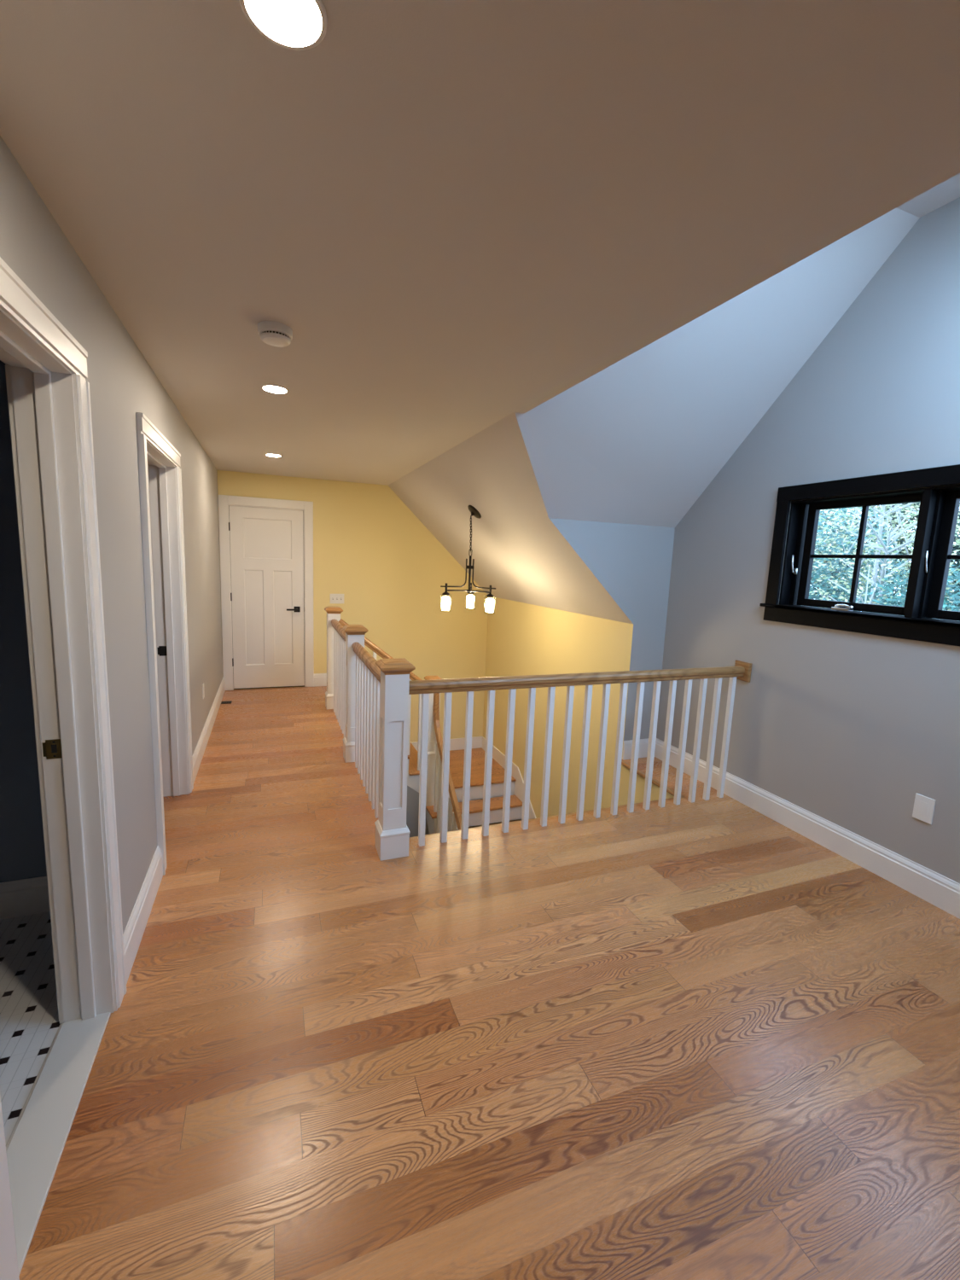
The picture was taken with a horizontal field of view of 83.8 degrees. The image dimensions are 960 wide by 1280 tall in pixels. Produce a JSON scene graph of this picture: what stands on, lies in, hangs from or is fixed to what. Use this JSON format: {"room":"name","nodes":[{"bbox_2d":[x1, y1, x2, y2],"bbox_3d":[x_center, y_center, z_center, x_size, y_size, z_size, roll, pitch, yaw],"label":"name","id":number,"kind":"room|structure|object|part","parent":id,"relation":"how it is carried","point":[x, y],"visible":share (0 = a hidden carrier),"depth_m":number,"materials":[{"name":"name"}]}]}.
{"room":"upstairs landing","nodes":[
{"label":"upstairs landing","id":0,"kind":"room"},
{"bbox_2d":[0,360,46,882],"bbox_3d":[-2.386,-0.004,1.935,1.750,2.440,0.080,-1,9,-21],"label":"wall","id":1,"kind":"structure","parent":0,"point":[22,852],"depth_m":2.14,"materials":[{"name":"paint"}]},
{"bbox_2d":[0,876,49,919],"bbox_3d":[-2.366,1.086,2.067,1.650,0.155,0.016,-1,9,-21],"label":"baseboard","id":2,"kind":"structure","parent":1,"relation":"attached to","point":[19,898],"depth_m":2.24,"materials":[{"name":"white paint"}]},
{"bbox_2d":[0,135,223,934],"bbox_3d":[-1.258,0.071,1.629,0.130,2.410,9.085,-1,9,-21],"label":"wall","id":3,"kind":"structure","parent":0,"point":[123,384],"depth_m":2.04,"materials":[{"name":"grey paint"}]},
{"bbox_2d":[5,1012,110,1275],"bbox_3d":[-1.163,1.310,1.425,0.132,0.027,0.740,-1,9,-21],"label":"threshold","id":4,"kind":"object","parent":3,"relation":"attached to","point":[34,1150],"depth_m":1.44,"materials":[{"name":"stone"}]},
{"bbox_2d":[0,256,126,1279],"bbox_3d":[-1.117,0.263,1.273,0.178,2.105,0.920,-1,9,-21],"label":"door frame","id":5,"kind":"structure","parent":3,"relation":"in","point":[49,394],"depth_m":1.59,"materials":[{"name":"white paint"}]},
{"bbox_3d":[-1.189,0.264,1.245,0.024,2.105,0.920,-1,9,-21],"label":"casing","id":6,"kind":"part","parent":5,"relation":"part of","materials":[{"name":"white paint"}]},
{"bbox_3d":[-1.288,0.330,1.618,0.040,0.060,0.002,-1,9,-21],"label":"strike plate","id":7,"kind":"part","parent":5,"relation":"part of","materials":[{"name":"gold metal"}]},
{"bbox_2d":[136,412,193,875],"bbox_3d":[-1.731,0.008,2.848,0.178,2.105,1.030,-1,9,-21],"label":"door","id":8,"kind":"structure","parent":3,"relation":"in","point":[159,461],"depth_m":3.18,"materials":[{"name":"white paint"}]},
{"bbox_3d":[-1.803,0.009,2.821,0.024,2.105,1.030,-1,9,-21],"label":"casing","id":9,"kind":"part","parent":8,"relation":"part of","materials":[{"name":"white paint"}]},
{"bbox_3d":[-1.922,0.066,3.244,0.040,0.060,0.002,-1,9,-21],"label":"strike plate","id":10,"kind":"part","parent":8,"relation":"part of","materials":[{"name":"black metal"}]},
{"bbox_2d":[122,676,225,983],"bbox_3d":[-1.234,1.165,1.815,0.016,0.155,9.083,-1,9,-21],"label":"baseboard","id":11,"kind":"structure","parent":3,"relation":"attached to","point":[135,928],"depth_m":2.29,"materials":[{"name":"white paint"}]},
{"bbox_2d":[202,682,204,698],"bbox_3d":[-2.193,0.404,4.247,0.008,0.118,0.075,-1,9,-21],"label":"wall outlet","id":12,"kind":"object","parent":3,"relation":"attached to","point":[203,689],"visible":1,"depth_m":4.22,"materials":[{"name":"white plastic"}]},
{"bbox_2d":[217,470,488,830],"bbox_3d":[-1.480,0.565,6.636,3.660,5.250,0.150,-1,9,-21],"label":"wall","id":13,"kind":"structure","parent":0,"point":[369,548],"depth_m":6.48,"materials":[{"name":"yellow paint"}]},
{"bbox_2d":[218,494,314,690],"bbox_3d":[-2.390,-0.502,6.049,0.964,2.135,0.158,-1,9,-21],"label":"door","id":14,"kind":"structure","parent":13,"relation":"in","point":[266,544],"depth_m":6.02,"materials":[{"name":"white paint"}]},
{"bbox_3d":[-2.143,-0.348,6.114,0.127,0.020,0.054,-1,9,-21],"label":"lever","id":15,"kind":"part","parent":14,"relation":"part of","materials":[{"name":"black metal"}]},
{"bbox_2d":[314,673,326,686],"bbox_3d":[-1.881,0.473,6.374,0.195,0.155,0.016,-1,9,-21],"label":"baseboard","id":16,"kind":"structure","parent":13,"relation":"attached to","point":[320,679],"depth_m":6.36,"materials":[{"name":"white paint"}]},
{"bbox_2d":[329,593,343,603],"bbox_3d":[-1.681,-0.486,6.296,0.165,0.115,0.018,-1,9,-21],"label":"light switch","id":17,"kind":"object","parent":13,"relation":"attached to","point":[334,598],"visible":1,"depth_m":6.29,"materials":[{"name":"white plastic"}]},
{"bbox_2d":[0,686,959,1279],"bbox_3d":[-0.786,1.373,2.025,5.958,0.280,9.085,-1,9,-21],"label":"floor","id":18,"kind":"structure","parent":0,"point":[700,1039],"depth_m":1.71,"materials":[{"name":"brown wood"}]},
{"bbox_2d":[221,700,232,703],"bbox_3d":[-2.615,0.643,5.521,0.095,0.004,0.090,-1,9,-21],"label":"floor vent","id":19,"kind":"object","parent":18,"relation":"in","point":[229,701],"visible":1,"depth_m":5.51,"materials":[{"name":"brown metal"}]},
{"bbox_2d":[324,606,343,709],"bbox_3d":[-1.489,0.180,5.441,0.168,1.035,0.168,-1,9,-21],"label":"newel post","id":20,"kind":"object","parent":18,"relation":"on","point":[333,613],"visible":0.67,"depth_m":5.38,"materials":[{"name":"white paint"}]},
{"bbox_3d":[-1.490,0.209,5.445,0.121,0.972,0.121,-1,9,-21],"label":"post","id":21,"kind":"part","parent":20,"relation":"part of","materials":[{"name":"white paint"}]},
{"bbox_2d":[331,618,345,737],"bbox_3d":[-1.223,0.349,4.760,0.062,0.920,1.375,-1,9,-21],"label":"balustrade","id":22,"kind":"object","parent":18,"relation":"on","point":[339,633],"visible":0.63,"depth_m":4.84,"materials":[{"name":"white wood"}]},
{"bbox_3d":[-1.206,-0.072,4.699,0.062,0.068,1.375,-1,9,-21],"label":"handrail","id":23,"kind":"part","parent":22,"relation":"part of","materials":[{"name":"brown wood"}]},
{"bbox_2d":[342,624,368,762],"bbox_3d":[-0.952,0.404,4.063,0.168,1.035,0.168,-1,9,-21],"label":"newel post","id":24,"kind":"object","parent":18,"relation":"on","point":[354,633],"visible":0.71,"depth_m":4.00,"materials":[{"name":"white paint"}]},
{"bbox_3d":[-0.953,0.433,4.068,0.121,0.972,0.121,-1,9,-21],"label":"post","id":25,"kind":"part","parent":24,"relation":"part of","materials":[{"name":"white paint"}]},
{"bbox_2d":[351,641,380,820],"bbox_3d":[-0.703,0.565,3.427,0.062,0.920,1.280,-1,9,-21],"label":"balustrade","id":26,"kind":"object","parent":18,"relation":"on","point":[368,674],"visible":0.61,"depth_m":3.42,"materials":[{"name":"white wood"}]},
{"bbox_3d":[-0.685,0.144,3.365,0.062,0.068,1.280,-1,9,-21],"label":"handrail","id":27,"kind":"part","parent":26,"relation":"part of","materials":[{"name":"brown wood"}]},
{"bbox_2d":[374,657,415,861],"bbox_3d":[-0.449,0.612,2.774,0.168,1.035,0.168,-1,9,-21],"label":"newel post","id":28,"kind":"object","parent":18,"relation":"on","point":[392,833],"visible":1,"depth_m":2.73,"materials":[{"name":"white paint"}]},
{"bbox_3d":[-0.450,0.642,2.778,0.121,0.972,0.121,-1,9,-21],"label":"post","id":29,"kind":"part","parent":28,"relation":"part of","materials":[{"name":"white paint"}]},
{"bbox_2d":[408,659,751,846],"bbox_3d":[0.677,0.632,3.249,2.323,0.950,0.128,-1,9,-21],"label":"balustrade","id":30,"kind":"object","parent":18,"relation":"on","point":[741,671],"visible":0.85,"depth_m":3.19,"materials":[{"name":"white wood"}]},
{"bbox_3d":[0.688,0.227,3.181,2.305,0.068,0.062,-1,9,-21],"label":"handrail","id":31,"kind":"part","parent":30,"relation":"part of","materials":[{"name":"brown wood"}]},
{"bbox_2d":[0,0,959,623],"bbox_3d":[0.388,-1.013,2.123,3.628,2.293,9.135,-1,9,-21],"label":"ceiling","id":32,"kind":"structure","parent":0,"point":[526,263],"depth_m":1.32,"materials":[{"name":"paint"}]},
{"bbox_2d":[265,453,281,457],"bbox_3d":[-1.802,-1.611,4.670,0.132,0.005,0.132,-1,9,-21],"label":"recessed light","id":33,"kind":"object","parent":32,"relation":"in","point":[267,454],"visible":1,"depth_m":4.66,"materials":[{"name":"white plastic"}]},
{"bbox_2d":[267,453,280,456],"bbox_3d":[-1.802,-1.610,4.670,0.115,0.002,0.115,-1,9,-21],"label":"diffuser","id":34,"kind":"object","parent":33,"relation":"attached to","point":[270,455],"depth_m":4.65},
{"bbox_2d":[261,384,288,393],"bbox_3d":[-1.067,-1.306,2.787,0.132,0.005,0.132,-1,9,-21],"label":"recessed light","id":35,"kind":"object","parent":32,"relation":"in","point":[271,388],"visible":1,"depth_m":2.78,"materials":[{"name":"white plastic"}]},
{"bbox_2d":[257,320,292,347],"bbox_3d":[-0.781,-1.162,2.042,0.124,0.052,0.124,-1,9,-21],"label":"smoke detector","id":36,"kind":"object","parent":32,"relation":"attached to","point":[275,334],"visible":1,"depth_m":2.00,"materials":[{"name":"white plastic"}]},
{"bbox_2d":[261,331,288,337],"bbox_3d":[-0.781,-1.154,2.043,0.100,0.012,0.100,-1,9,-21],"label":"grille","id":37,"kind":"object","parent":36,"relation":"attached to","point":[264,334],"depth_m":2.00,"materials":[{"name":"white plastic"}]},
{"bbox_2d":[238,0,327,50],"bbox_3d":[-0.309,-0.991,0.843,0.132,0.005,0.132,-1,9,-21],"label":"recessed light","id":38,"kind":"object","parent":32,"relation":"in","point":[294,25],"visible":1,"depth_m":0.86,"materials":[{"name":"white plastic"}]},
{"bbox_2d":[440,505,495,614],"bbox_3d":[-0.139,-0.739,4.869,0.469,0.958,0.499,-1,9,-21],"label":"chandelier","id":39,"kind":"object","parent":32,"relation":"hanging from","point":[470,598],"visible":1,"depth_m":4.82,"materials":[{"name":"brown metal"}]},
{"bbox_3d":[-0.233,-0.606,4.821,0.255,0.260,0.012,-2,9,-27],"label":"arm","id":40,"kind":"part","parent":39,"relation":"part of","materials":[{"name":"brown metal"}]},
{"bbox_3d":[-0.211,-0.450,4.859,0.210,0.014,0.014,-2,9,-27],"label":"arm","id":41,"kind":"part","parent":39,"relation":"part of","materials":[{"name":"brown metal"}]},
{"bbox_3d":[-0.094,-0.597,4.895,0.022,0.342,0.022,-1,9,-21],"label":"stem","id":42,"kind":"part","parent":39,"relation":"part of","materials":[{"name":"brown metal"}]},
{"bbox_3d":[-0.083,-0.969,4.839,0.026,0.328,0.018,-1,9,-21],"label":"chain","id":43,"kind":"part","parent":39,"relation":"part of","materials":[{"name":"brown metal"}]},
{"bbox_3d":[0.005,-0.439,4.849,0.210,0.014,0.014,8,10,32],"label":"arm","id":44,"kind":"part","parent":39,"relation":"part of","materials":[{"name":"brown metal"}]},
{"bbox_3d":[0.039,-0.593,4.809,0.255,0.260,0.012,8,10,32],"label":"arm","id":45,"kind":"part","parent":39,"relation":"part of","materials":[{"name":"brown metal"}]},
{"bbox_2d":[478,597,674,826],"bbox_3d":[0.775,1.509,5.532,0.120,3.886,3.786,-1,9,-21],"label":"wall","id":46,"kind":"structure","parent":0,"point":[523,639],"depth_m":5.33,"materials":[{"name":"yellow paint"}]},
{"bbox_2d":[548,517,674,756],"bbox_3d":[0.953,0.052,4.183,1.117,1.889,0.100,-1,9,-21],"label":"wall","id":47,"kind":"structure","parent":0,"point":[632,563],"depth_m":4.16,"materials":[{"name":"grey paint"}]},
{"bbox_2d":[622,738,648,759],"bbox_3d":[1.305,0.893,4.394,0.301,0.155,0.016,-1,9,-21],"label":"baseboard","id":48,"kind":"structure","parent":47,"relation":"attached to","point":[643,743],"depth_m":4.38,"materials":[{"name":"white paint"}]},
{"bbox_2d":[656,197,959,883],"bbox_3d":[2.211,-0.321,2.663,0.140,3.729,3.532,-1,9,-21],"label":"wall","id":49,"kind":"structure","parent":0,"point":[846,728],"depth_m":2.96,"materials":[{"name":"grey paint"}]},
{"bbox_2d":[654,738,959,919],"bbox_3d":[2.078,1.150,2.850,0.016,0.155,3.492,-1,9,-21],"label":"baseboard","id":50,"kind":"structure","parent":49,"relation":"attached to","point":[930,886],"depth_m":2.99,"materials":[{"name":"white paint"}]},
{"bbox_2d":[759,464,959,645],"bbox_3d":[2.196,-0.415,2.643,0.180,0.826,1.695,-1,9,-21],"label":"window","id":51,"kind":"structure","parent":49,"relation":"in","point":[931,556],"depth_m":2.84,"materials":[{"name":"black wood"}]},
{"bbox_3d":[1.937,-0.464,3.297,0.048,0.115,0.012,-1,9,-21],"label":"lock lever","id":52,"kind":"part","parent":51,"relation":"part of","materials":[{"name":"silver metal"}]},
{"bbox_3d":[2.058,-0.185,3.027,0.042,0.036,0.117,-1,9,-21],"label":"crank handle","id":53,"kind":"part","parent":51,"relation":"part of","materials":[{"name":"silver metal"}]},
{"bbox_3d":[2.178,-0.102,2.687,0.170,0.020,1.695,-1,9,-21],"label":"sill","id":54,"kind":"part","parent":51,"relation":"part of","materials":[{"name":"black wood"}]},
{"bbox_3d":[2.115,-0.472,2.988,0.036,0.614,0.658,-1,9,-21],"label":"sash","id":55,"kind":"part","parent":51,"relation":"part of","materials":[{"name":"black wood"}]},
{"bbox_3d":[2.199,-0.380,2.625,0.048,0.115,0.012,-1,9,-21],"label":"lock lever","id":56,"kind":"part","parent":51,"relation":"part of","materials":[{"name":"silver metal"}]},
{"bbox_3d":[2.370,-0.366,2.332,0.036,0.614,0.658,-1,9,-21],"label":"sash","id":57,"kind":"part","parent":51,"relation":"part of","materials":[{"name":"black wood"}]},
{"bbox_2d":[912,793,936,824],"bbox_3d":[2.168,0.824,2.615,0.008,0.125,0.085,-1,9,-21],"label":"wall plate","id":58,"kind":"object","parent":49,"relation":"attached to","point":[923,809],"visible":1,"depth_m":2.61,"materials":[{"name":"white plastic"}]},
{"bbox_3d":[-0.302,3.497,5.417,2.270,0.100,4.017,-1,9,-21],"label":"floor","id":59,"kind":"structure","parent":0,"visible":0},
{"bbox_2d":[406,736,536,837],"bbox_3d":[-0.378,2.067,5.531,2.048,2.899,3.125,-1,9,-21],"label":"staircase","id":60,"kind":"structure","parent":59,"relation":"on","point":[456,745],"depth_m":6.12,"materials":[{"name":"brown wood"}]},
{"bbox_2d":[338,618,422,770],"bbox_3d":[-1.015,0.611,5.649,0.972,1.683,0.062,-1,9,-20],"label":"balustrade","id":61,"kind":"object","parent":60,"relation":"on","point":[375,649],"visible":0.21,"depth_m":5.74,"materials":[{"name":"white wood"}]},
{"bbox_3d":[-0.997,0.162,5.583,0.972,0.774,0.062,-1,9,-20],"label":"handrail","id":62,"kind":"part","parent":61,"relation":"part of","materials":[{"name":"brown wood"}]},
{"bbox_2d":[424,675,442,806],"bbox_3d":[-0.528,1.106,5.868,0.168,1.440,0.168,-1,9,-21],"label":"newel post","id":63,"kind":"object","parent":60,"relation":"on","point":[431,736],"visible":0.37,"depth_m":5.81,"materials":[{"name":"white paint"}]},
{"bbox_3d":[-0.529,1.135,5.872,0.121,1.377,0.121,-1,9,-21],"label":"post","id":64,"kind":"part","parent":63,"relation":"part of","materials":[{"name":"white paint"}]},
{"bbox_2d":[433,692,461,832],"bbox_3d":[-0.188,1.958,5.068,0.067,2.673,1.929,-1,9,-21],"label":"balustrade","id":65,"kind":"object","parent":60,"relation":"on","point":[455,817],"visible":0.35,"depth_m":5.60,"materials":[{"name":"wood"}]},
{"bbox_3d":[-0.258,1.685,6.613,0.990,0.222,1.065,-1,9,-21],"label":"landing frame","id":66,"kind":"part","parent":60,"relation":"part of","materials":[{"name":"white paint"}]},
{"label":"outside","id":67,"kind":"structure","parent":0,"visible":0},
{"bbox_3d":[18.180,3.529,13.092,36.742,0.200,50.000,-1,9,-21],"label":"ground","id":68,"kind":"structure","parent":67,"visible":0},
{"bbox_2d":[808,507,850,607],"bbox_3d":[9.340,-1.322,15.893,2.816,7.868,3.020,-1,9,-21],"label":"tree","id":69,"kind":"object","parent":68,"relation":"on","point":[827,519],"visible":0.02,"depth_m":14.87,"materials":[{"name":"green plant"}]},
{"bbox_2d":[799,507,907,611],"bbox_3d":[6.099,0.400,9.765,2.678,5.974,2.748,-1,9,-21],"label":"tree","id":70,"kind":"object","parent":68,"relation":"on","point":[824,584],"visible":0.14,"depth_m":9.04,"materials":[{"name":"green plant"}]},
{"bbox_2d":[808,502,959,610],"bbox_3d":[5.915,-0.066,7.921,2.302,7.413,2.393,7,9,27],"label":"tree","id":71,"kind":"object","parent":68,"relation":"on","point":[880,545],"visible":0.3,"depth_m":7.70,"materials":[{"name":"green plant"}]},
{"bbox_2d":[811,502,959,596],"bbox_3d":[8.397,-1.266,12.830,3.693,8.567,5.152,-3,10,-30],"label":"tree","id":72,"kind":"object","parent":68,"relation":"on","point":[905,525],"visible":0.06,"depth_m":11.89,"materials":[{"name":"green plant"}]},
{"bbox_2d":[828,501,959,607],"bbox_3d":[10.323,-0.916,13.441,2.748,7.852,3.027,-1,9,-21],"label":"tree","id":73,"kind":"object","parent":68,"relation":"on","point":[901,541],"visible":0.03,"depth_m":12.71,"materials":[{"name":"green plant"}]},
{"bbox_2d":[855,564,959,621],"bbox_3d":[6.171,1.322,7.401,2.254,4.836,2.866,-1,9,-21],"label":"tree","id":74,"kind":"object","parent":68,"relation":"on","point":[957,601],"visible":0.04,"depth_m":7.32,"materials":[{"name":"green plant"}]},
{"bbox_2d":[942,511,959,610],"bbox_3d":[10.995,-0.499,10.910,2.847,7.814,3.162,-1,9,-21],"label":"tree","id":75,"kind":"object","parent":68,"relation":"on","point":[957,564],"visible":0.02,"depth_m":11.30,"materials":[{"name":"green plant"}]}
]}

